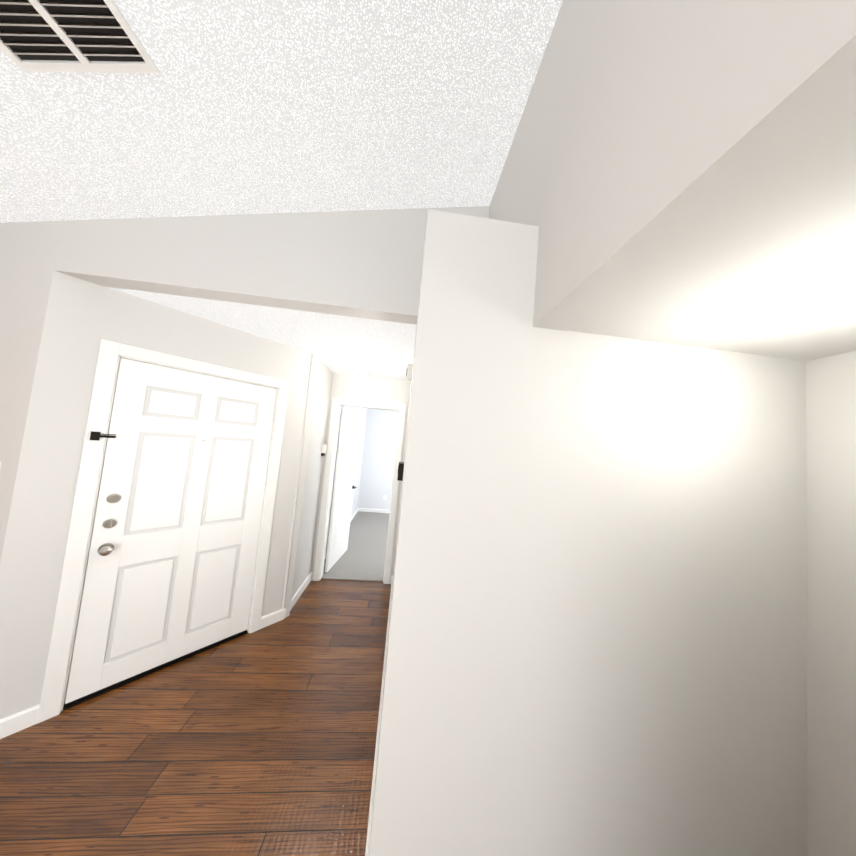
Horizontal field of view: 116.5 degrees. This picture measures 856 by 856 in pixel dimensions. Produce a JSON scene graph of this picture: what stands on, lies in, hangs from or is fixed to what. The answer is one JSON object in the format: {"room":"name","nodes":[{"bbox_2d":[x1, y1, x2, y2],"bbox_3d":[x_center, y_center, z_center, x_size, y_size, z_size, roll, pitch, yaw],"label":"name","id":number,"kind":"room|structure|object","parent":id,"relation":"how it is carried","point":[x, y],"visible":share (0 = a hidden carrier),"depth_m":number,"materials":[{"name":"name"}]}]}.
{"room":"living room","nodes":[
{"label":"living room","id":0,"kind":"room"},
{"bbox_2d":[0,270,318,718],"bbox_3d":[-1.694,0.411,1.972,0.120,2.480,1.507,2,-5,40],"label":"wall","id":1,"kind":"structure","parent":0,"point":[83,318],"depth_m":1.48,"materials":[{"name":"grey paint"}]},
{"bbox_2d":[90,431,115,440],"bbox_3d":[-1.918,0.050,1.564,0.012,0.050,0.095,2,-5,40],"label":"guard","id":2,"kind":"object","parent":1,"relation":"attached to","point":[95,436],"visible":0.95,"depth_m":1.55,"materials":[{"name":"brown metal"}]},
{"bbox_2d":[63,630,247,710],"bbox_3d":[-1.821,1.637,1.878,0.130,0.010,0.900,2,-5,40],"label":"door threshold","id":3,"kind":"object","parent":1,"relation":"attached to","point":[73,704],"depth_m":1.75,"materials":[{"name":"brown metal"}]},
{"bbox_2d":[37,339,288,723],"bbox_3d":[-1.723,0.585,1.938,0.148,2.125,1.065,2,-5,40],"label":"door frame","id":4,"kind":"structure","parent":1,"relation":"attached to","point":[65,623],"depth_m":1.55,"materials":[{"name":"white wood"}]},
{"bbox_2d":[65,358,276,704],"bbox_3d":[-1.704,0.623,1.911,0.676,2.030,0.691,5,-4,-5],"label":"entry door","id":5,"kind":"structure","parent":1,"relation":"in","point":[170,570],"depth_m":1.81,"materials":[{"name":"white wood"}]},
{"bbox_2d":[0,579,390,855],"bbox_3d":[-1.072,1.617,-0.338,5.100,0.100,6.880,5,-4,-5],"label":"floor","id":6,"kind":"structure","parent":0,"point":[261,742],"depth_m":1.35,"materials":[{"name":"brown wood"}]},
{"bbox_2d":[0,206,489,561],"bbox_3d":[-1.606,-0.009,1.485,3.980,3.271,0.120,5,-4,-5],"label":"wall","id":7,"kind":"structure","parent":0,"point":[366,264],"depth_m":1.52,"materials":[{"name":"grey paint"}]},
{"bbox_2d":[0,0,562,380],"bbox_3d":[-1.350,-1.345,-0.153,4.040,0.948,6.970,5,-4,-5],"label":"ceiling","id":8,"kind":"structure","parent":0,"point":[236,107],"depth_m":1.13,"materials":[{"name":"white paint"}]},
{"bbox_2d":[0,0,159,72],"bbox_3d":[-1.162,-1.258,0.798,0.424,0.098,0.260,5,-4,-5],"label":"ceiling vent","id":9,"kind":"object","parent":8,"relation":"in","point":[97,36],"visible":1,"depth_m":0.85,"materials":[{"name":"white metal"}]},
{"bbox_2d":[282,353,367,609],"bbox_3d":[-1.421,0.595,4.358,0.124,2.500,3.850,5,-4,-5],"label":"wall","id":10,"kind":"structure","parent":0,"point":[307,527],"depth_m":2.84,"materials":[{"name":"grey paint"}]},
{"bbox_2d":[321,444,326,455],"bbox_3d":[-1.209,0.259,3.078,0.035,0.135,0.080,5,-4,-5],"label":"fire alarm","id":11,"kind":"object","parent":10,"relation":"attached to","point":[324,449],"visible":0.98,"depth_m":3.04,"materials":[{"name":"white plastic"}]},
{"bbox_2d":[321,511,389,581],"bbox_3d":[0.034,2.027,4.767,3.340,0.112,3.130,5,-4,-5],"label":"floor","id":12,"kind":"structure","parent":0,"point":[362,557],"depth_m":3.92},
{"bbox_2d":[311,373,410,577],"bbox_3d":[-0.839,0.564,3.229,1.090,2.480,0.120,5,-4,-5],"label":"wall","id":13,"kind":"structure","parent":0,"point":[367,388],"depth_m":3.23,"materials":[{"name":"grey paint"}]},
{"bbox_2d":[325,407,360,572],"bbox_3d":[-1.113,0.771,3.635,0.174,2.028,0.718,5,-4,-5],"label":"bedroom door","id":14,"kind":"structure","parent":13,"relation":"in","point":[340,518],"depth_m":3.51,"materials":[{"name":"white wood"}]},
{"bbox_2d":[313,397,405,583],"bbox_3d":[-0.804,0.738,3.222,0.882,2.140,0.156,5,-4,-5],"label":"door frame","id":15,"kind":"structure","parent":13,"relation":"attached to","point":[337,403],"depth_m":3.16,"materials":[{"name":"white wood"}]},
{"bbox_2d":[358,409,398,509],"bbox_3d":[0.013,0.848,6.343,3.340,2.550,0.120,5,-4,-5],"label":"wall","id":16,"kind":"structure","parent":0,"point":[376,481],"depth_m":6.19,"materials":[{"name":"white paint"}]},
{"bbox_2d":[369,209,807,855],"bbox_3d":[0.909,0.683,2.163,2.270,2.510,2.530,5,-4,-5],"label":"wall","id":17,"kind":"structure","parent":0,"point":[597,635],"depth_m":0.87,"materials":[{"name":"grey paint"}]},
{"bbox_2d":[0,508,392,855],"bbox_3d":[-0.853,1.641,1.268,5.500,0.092,9.740,5,-4,-5],"label":"baseboard","id":18,"kind":"structure","parent":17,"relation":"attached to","point":[18,721],"depth_m":1.42,"materials":[{"name":"white wood"}]},
{"bbox_2d":[397,462,403,480],"bbox_3d":[-0.150,0.236,1.457,0.030,0.090,0.120,5,-4,-5],"label":"thermostat","id":19,"kind":"object","parent":17,"relation":"attached to","point":[400,470],"visible":1,"depth_m":1.40,"materials":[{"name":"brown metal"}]},
{"bbox_2d":[406,364,412,380],"bbox_3d":[-0.132,-0.395,1.876,0.040,0.124,0.124,5,-4,-5],"label":"smoke detector","id":20,"kind":"object","parent":17,"relation":"attached to","point":[409,372],"visible":1,"depth_m":1.83,"materials":[{"name":"white plastic"}]},
{"bbox_2d":[489,0,855,330],"bbox_3d":[0.530,0.037,-0.906,0.120,3.247,5.240,5,-4,-5],"label":"wall","id":21,"kind":"structure","parent":0,"point":[650,136],"depth_m":0.49,"materials":[{"name":"grey paint"}]},
{"bbox_2d":[568,132,855,360],"bbox_3d":[1.011,-0.417,0.460,1.206,0.197,1.004,5,-4,-5],"label":"ceiling","id":22,"kind":"structure","parent":0,"point":[772,272],"depth_m":0.61,"materials":[{"name":"grey paint"}]},
{"bbox_2d":[806,351,855,855],"bbox_3d":[1.442,0.702,0.436,0.150,2.350,1.004,5,-4,-5],"label":"wall","id":23,"kind":"structure","parent":0,"point":[831,546],"depth_m":0.88,"materials":[{"name":"grey paint"}]}
]}

